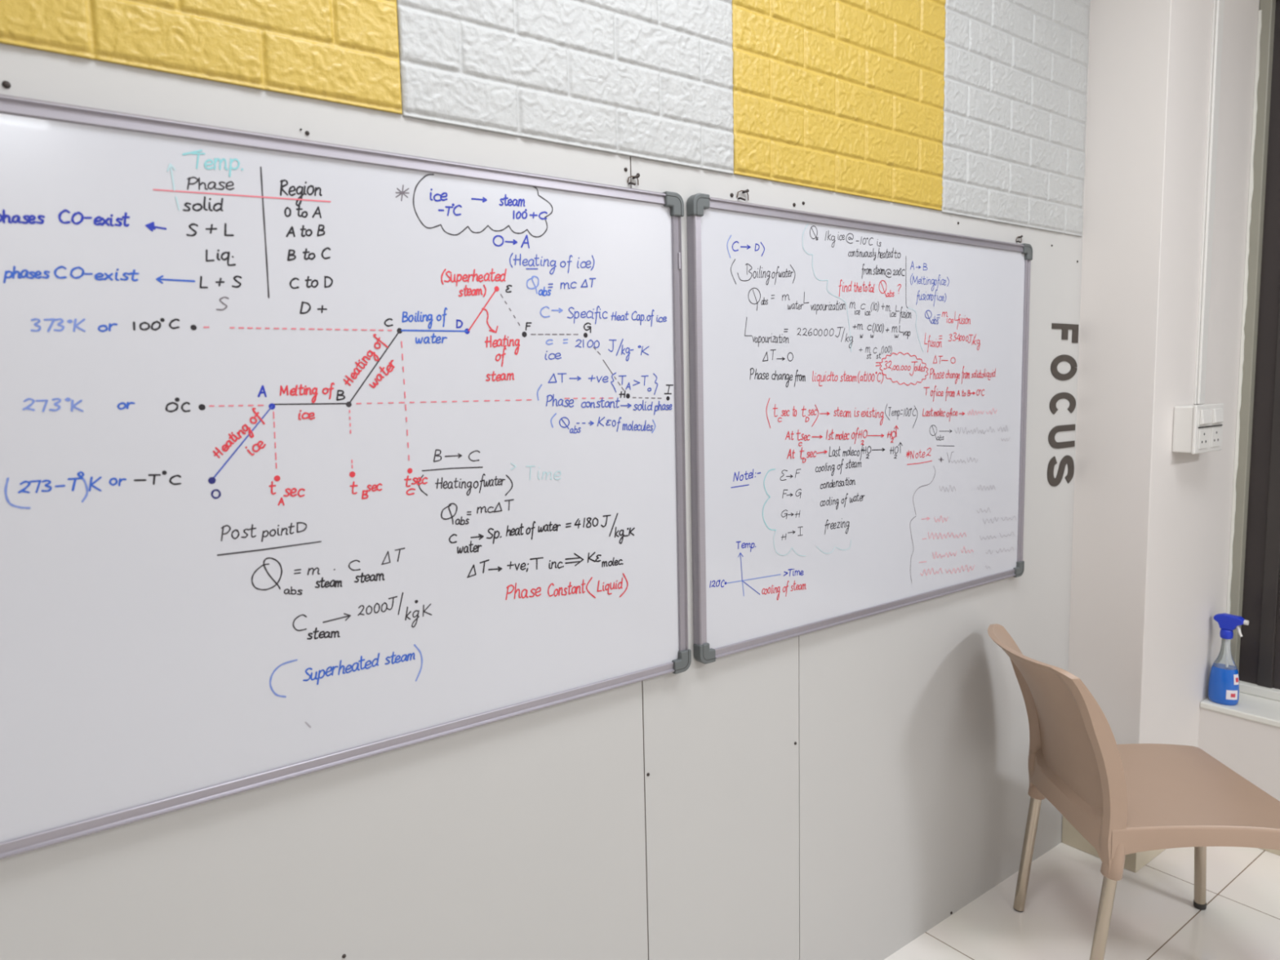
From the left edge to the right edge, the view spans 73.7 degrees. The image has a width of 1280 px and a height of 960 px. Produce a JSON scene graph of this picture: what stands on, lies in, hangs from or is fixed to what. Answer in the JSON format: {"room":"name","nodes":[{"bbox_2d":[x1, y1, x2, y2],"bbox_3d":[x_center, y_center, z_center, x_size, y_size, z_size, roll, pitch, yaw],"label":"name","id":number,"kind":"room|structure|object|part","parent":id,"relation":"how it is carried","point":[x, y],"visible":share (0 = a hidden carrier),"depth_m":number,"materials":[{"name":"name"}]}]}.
{"room":"classroom","nodes":[
{"label":"classroom","id":0,"kind":"room"},
{"bbox_2d":[0,0,1090,959],"bbox_3d":[-0.831,-0.113,1.012,5.292,2.950,0.100,-6,8,-36],"label":"wall","id":1,"kind":"structure","parent":0,"point":[901,798],"depth_m":1.65,"materials":[{"name":"white paint"}]},
{"bbox_2d":[1,80,10,88],"bbox_3d":[-0.733,-0.458,0.989,0.008,0.008,0.003,-6,8,-36],"label":"screw","id":2,"kind":"object","parent":1,"relation":"attached to","point":[6,84],"visible":1,"depth_m":0.99,"materials":[{"name":"black metal"}]},
{"bbox_2d":[0,0,402,114],"bbox_3d":[-0.627,-0.897,1.025,0.668,0.770,0.007,-6,8,-36],"label":"brick panel","id":3,"kind":"object","parent":1,"relation":"attached to","point":[340,51],"visible":1,"depth_m":1.13,"materials":[{"name":"yellow brick"}]},
{"bbox_2d":[0,93,691,859],"bbox_3d":[-0.648,-0.003,1.083,1.832,0.903,0.022,-6,8,-36],"label":"whiteboard","id":4,"kind":"object","parent":1,"relation":"attached to","point":[315,456],"visible":1,"depth_m":1.21,"materials":[{"name":"white plastic"}]},
{"bbox_3d":[-0.658,-0.440,1.036,1.805,0.022,0.019,-6,8,-36],"label":"frame rail","id":5,"kind":"part","parent":4,"relation":"part of","materials":[{"name":"metal"}]},
{"bbox_3d":[-0.639,0.434,1.131,1.805,0.022,0.019,-6,8,-36],"label":"frame rail","id":6,"kind":"part","parent":4,"relation":"part of","materials":[{"name":"metal"}]},
{"bbox_3d":[0.074,-0.078,1.621,0.022,0.876,0.019,-6,8,-36],"label":"frame rail","id":7,"kind":"part","parent":4,"relation":"part of","materials":[{"name":"metal"}]},
{"bbox_2d":[396,0,733,174],"bbox_3d":[-0.092,-0.950,1.423,0.668,0.770,0.007,-6,8,-36],"label":"brick panel","id":8,"kind":"object","parent":1,"relation":"attached to","point":[646,79],"visible":1,"depth_m":1.44,"materials":[{"name":"white brick"}]},
{"bbox_2d":[626,174,639,185],"bbox_3d":[-0.012,-0.534,1.522,0.023,0.020,0.008,-5,7,-28],"label":"wire","id":9,"kind":"object","parent":1,"relation":"attached to","point":[637,176],"visible":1,"depth_m":1.52,"materials":[{"name":"grey metal"}]},
{"bbox_2d":[630,166,648,946],"bbox_3d":[-0.011,-0.192,1.565,0.002,2.946,0.006,-6,8,-36],"label":"trim","id":10,"kind":"structure","parent":1,"relation":"attached to","point":[630,166],"depth_m":1.65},
{"bbox_2d":[736,189,749,200],"bbox_3d":[0.203,-0.561,1.681,0.030,0.023,0.008,-5,7,-30],"label":"wire","id":11,"kind":"object","parent":1,"relation":"attached to","point":[746,190],"visible":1,"depth_m":1.68,"materials":[{"name":"grey metal"}]},
{"bbox_2d":[797,185,798,210],"bbox_3d":[0.315,-1.125,1.724,0.002,1.145,0.008,-6,8,-36],"label":"trim","id":12,"kind":"structure","parent":1,"relation":"attached to","point":[797,185],"depth_m":1.78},
{"bbox_2d":[732,0,946,210],"bbox_3d":[0.451,-1.007,1.826,0.686,0.770,0.007,-6,8,-36],"label":"brick panel","id":13,"kind":"object","parent":1,"relation":"attached to","point":[842,96],"visible":1,"depth_m":1.83,"materials":[{"name":"yellow brick"}]},
{"bbox_2d":[686,193,1032,663],"bbox_3d":[0.581,-0.134,1.996,1.197,0.906,0.022,-6,8,-36],"label":"whiteboard","id":14,"kind":"object","parent":1,"relation":"attached to","point":[859,388],"visible":1,"depth_m":1.90,"materials":[{"name":"white plastic"}]},
{"bbox_3d":[0.112,-0.086,1.648,0.022,0.878,0.019,-6,8,-36],"label":"frame rail","id":15,"kind":"part","parent":14,"relation":"part of","materials":[{"name":"metal"}]},
{"bbox_3d":[0.590,0.304,2.045,1.170,0.022,0.019,-6,8,-36],"label":"frame rail","id":16,"kind":"part","parent":14,"relation":"part of","materials":[{"name":"metal"}]},
{"bbox_3d":[0.571,-0.572,1.949,1.170,0.022,0.019,-6,8,-36],"label":"frame rail","id":17,"kind":"part","parent":14,"relation":"part of","materials":[{"name":"metal"}]},
{"bbox_3d":[1.049,-0.183,2.345,0.022,0.878,0.019,-6,8,-36],"label":"frame rail","id":18,"kind":"part","parent":14,"relation":"part of","materials":[{"name":"metal"}]},
{"bbox_2d":[941,0,1089,236],"bbox_3d":[1.001,-1.061,2.236,0.688,0.770,0.007,-6,8,-36],"label":"brick panel","id":19,"kind":"object","parent":1,"relation":"attached to","point":[1015,71],"visible":1,"depth_m":2.23,"materials":[{"name":"white brick"}]},
{"bbox_2d":[1015,235,1022,243],"bbox_3d":[1.013,-0.643,2.283,0.023,0.021,0.008,-5,7,-28],"label":"wire","id":20,"kind":"object","parent":1,"relation":"attached to","point":[1021,236],"visible":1,"depth_m":2.28,"materials":[{"name":"grey metal"}]},
{"bbox_2d":[1047,455,1074,486],"bbox_3d":[1.237,-0.028,2.513,0.153,0.089,0.002,-6,8,-36],"label":"letter","id":21,"kind":"object","parent":1,"relation":"attached to","point":[1067,460],"depth_m":2.51,"materials":[{"name":"brown plastic"}]},
{"bbox_2d":[1048,424,1075,448],"bbox_3d":[1.235,-0.127,2.502,0.152,0.067,0.002,-6,8,-36],"label":"letter","id":22,"kind":"object","parent":1,"relation":"attached to","point":[1052,442],"depth_m":2.49,"materials":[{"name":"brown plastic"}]},
{"bbox_2d":[1048,392,1075,414],"bbox_3d":[1.233,-0.224,2.491,0.150,0.062,0.002,-6,8,-36],"label":"letter","id":23,"kind":"object","parent":1,"relation":"attached to","point":[1056,397],"depth_m":2.48,"materials":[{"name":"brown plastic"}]},
{"bbox_2d":[1050,354,1077,380],"bbox_3d":[1.231,-0.326,2.480,0.150,0.074,0.002,-6,8,-36],"label":"letter","id":24,"kind":"object","parent":1,"relation":"attached to","point":[1069,359],"depth_m":2.48,"materials":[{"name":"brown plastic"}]},
{"bbox_2d":[1051,323,1078,342],"bbox_3d":[1.228,-0.424,2.470,0.150,0.054,0.002,-6,8,-36],"label":"letter","id":25,"kind":"object","parent":1,"relation":"attached to","point":[1065,327],"depth_m":2.48,"materials":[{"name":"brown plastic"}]},
{"bbox_2d":[884,842,1279,959],"bbox_3d":[1.117,1.557,-0.630,6.180,0.100,5.500,-6,8,-36],"label":"floor","id":26,"kind":"structure","parent":0,"point":[1154,916],"depth_m":2.32,"materials":[{"name":"tile"}]},
{"bbox_2d":[987,623,1279,959],"bbox_3d":[1.211,0.797,2.119,0.658,0.814,0.477,-1,6,1],"label":"plastic chair","id":27,"kind":"object","parent":26,"relation":"on","point":[1123,800],"visible":1,"depth_m":2.01,"materials":[{"name":"plastic"}]},
{"bbox_3d":[1.060,1.009,2.334,0.070,0.344,0.028,-1,6,1],"label":"leg","id":28,"kind":"part","parent":27,"relation":"part of","materials":[{"name":"metal"}]},
{"bbox_2d":[1027,783,1045,799],"bbox_3d":[1.077,0.792,2.310,0.050,0.138,0.044,-1,6,1],"label":"socket","id":29,"kind":"object","parent":27,"relation":"attached to","point":[1034,793],"depth_m":2.30,"materials":[{"name":"beige plastic"}]},
{"bbox_3d":[0.984,0.635,2.104,0.211,0.478,0.410,-1,6,1],"label":"backrest","id":30,"kind":"part","parent":27,"relation":"part of","materials":[{"name":"beige plastic"}]},
{"bbox_3d":[1.055,1.050,1.959,0.070,0.344,0.028,-1,6,1],"label":"leg","id":31,"kind":"part","parent":27,"relation":"part of","materials":[{"name":"metal"}]},
{"bbox_2d":[1100,842,1125,880],"bbox_3d":[1.072,0.833,1.935,0.050,0.138,0.044,-1,6,1],"label":"socket","id":32,"kind":"object","parent":27,"relation":"attached to","point":[1113,855],"depth_m":1.92,"materials":[{"name":"beige plastic"}]},
{"bbox_3d":[1.296,0.786,2.117,0.472,0.085,0.477,-1,6,1],"label":"seat","id":33,"kind":"part","parent":27,"relation":"part of","materials":[{"name":"beige plastic"}]},
{"bbox_3d":[1.525,0.983,2.325,0.042,0.359,0.028,-1,6,1],"label":"leg","id":34,"kind":"part","parent":27,"relation":"part of","materials":[{"name":"metal"}]},
{"bbox_2d":[1068,0,1259,746],"bbox_3d":[1.666,-0.364,2.798,0.908,2.950,0.412,-6,8,-36],"label":"wall pillar","id":35,"kind":"structure","parent":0,"point":[1152,526],"depth_m":2.47,"materials":[{"name":"white paint"}]},
{"bbox_2d":[1062,815,1165,872],"bbox_3d":[1.565,1.085,2.725,0.436,0.090,0.220,-6,8,-36],"label":"pillar","id":36,"kind":"structure","parent":35,"relation":"attached to","point":[1134,862],"depth_m":2.61,"materials":[{"name":"white paint"}]},
{"bbox_2d":[1172,403,1223,453],"bbox_3d":[1.630,-0.151,2.487,0.196,0.138,0.072,-6,8,-36],"label":"switch box","id":37,"kind":"object","parent":35,"relation":"attached to","point":[1197,428],"visible":1,"depth_m":2.44,"materials":[{"name":"white plastic"}]},
{"bbox_2d":[1198,428,1208,448],"bbox_3d":[1.610,-0.117,2.442,0.062,0.056,0.003,-6,8,-36],"label":"outlet","id":38,"kind":"object","parent":37,"relation":"attached to","point":[1203,433],"depth_m":2.44,"materials":[{"name":"plastic"}]},
{"bbox_2d":[1200,408,1211,425],"bbox_3d":[1.610,-0.179,2.432,0.056,0.043,0.011,-6,8,-36],"label":"rocker switch","id":39,"kind":"object","parent":37,"relation":"attached to","point":[1205,414],"depth_m":2.42,"materials":[{"name":"white plastic"}]},
{"bbox_3d":[1.642,-0.149,2.471,0.196,0.138,0.009,-6,8,-36],"label":"plate","id":40,"kind":"part","parent":37,"relation":"part of","materials":[{"name":"white plastic"}]},
{"bbox_2d":[1210,426,1220,447],"bbox_3d":[1.680,-0.125,2.494,0.062,0.056,0.003,-6,8,-36],"label":"outlet","id":41,"kind":"object","parent":37,"relation":"attached to","point":[1215,431],"depth_m":2.49,"materials":[{"name":"plastic"}]},
{"bbox_2d":[1212,408,1223,423],"bbox_3d":[1.680,-0.186,2.484,0.056,0.043,0.011,-6,8,-36],"label":"rocker switch","id":42,"kind":"object","parent":37,"relation":"attached to","point":[1217,413],"depth_m":2.47,"materials":[{"name":"white plastic"}]},
{"bbox_2d":[1193,0,1224,404],"bbox_3d":[1.647,-1.012,2.457,0.047,1.584,0.014,-6,8,-36],"label":"cable trunking","id":43,"kind":"object","parent":35,"relation":"attached to","point":[1218,5],"depth_m":2.47,"materials":[{"name":"white plastic"}]},
{"bbox_2d":[1197,706,1279,801],"bbox_3d":[3.485,1.087,0.913,0.480,0.395,4.988,-6,8,-36],"label":"wall","id":44,"kind":"structure","parent":0,"point":[1251,748],"depth_m":2.64,"materials":[{"name":"white paint"}]},
{"bbox_2d":[1200,692,1279,727],"bbox_3d":[3.390,0.890,0.823,0.266,0.020,4.988,-6,8,-36],"label":"window sill","id":45,"kind":"structure","parent":44,"relation":"on","point":[1250,707],"depth_m":2.67,"materials":[{"name":"white stone"}]},
{"bbox_2d":[1207,613,1248,705],"bbox_3d":[1.858,0.565,2.701,0.068,0.285,0.098,-6,8,-36],"label":"spray bottle","id":46,"kind":"object","parent":45,"relation":"on","point":[1224,677],"visible":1,"depth_m":2.69,"materials":[{"name":"blue plastic"}]},
{"bbox_2d":[1226,0,1279,701],"bbox_3d":[2.650,-0.318,1.786,0.064,2.204,2.388,-6,8,-36],"label":"window frame","id":47,"kind":"structure","parent":44,"relation":"in","point":[1253,594],"depth_m":2.71,"materials":[{"name":"black metal"}]},
{"bbox_3d":[2.686,0.764,1.892,0.060,0.030,2.354,-6,8,-36],"label":"frame","id":48,"kind":"part","parent":47,"relation":"part of","materials":[{"name":"white plastic"}]},
{"bbox_3d":[1.999,-0.393,2.650,0.014,2.135,0.040,-6,8,-36],"label":"sash","id":49,"kind":"part","parent":47,"relation":"part of","materials":[{"name":"black metal"}]},
{"bbox_2d":[1259,848,1279,855],"bbox_3d":[3.295,1.259,0.781,0.008,0.090,4.980,-6,8,-36],"label":"baseboard","id":50,"kind":"structure","parent":44,"relation":"attached to","point":[1274,851],"depth_m":2.60,"materials":[{"name":"beige tile"}]}
]}

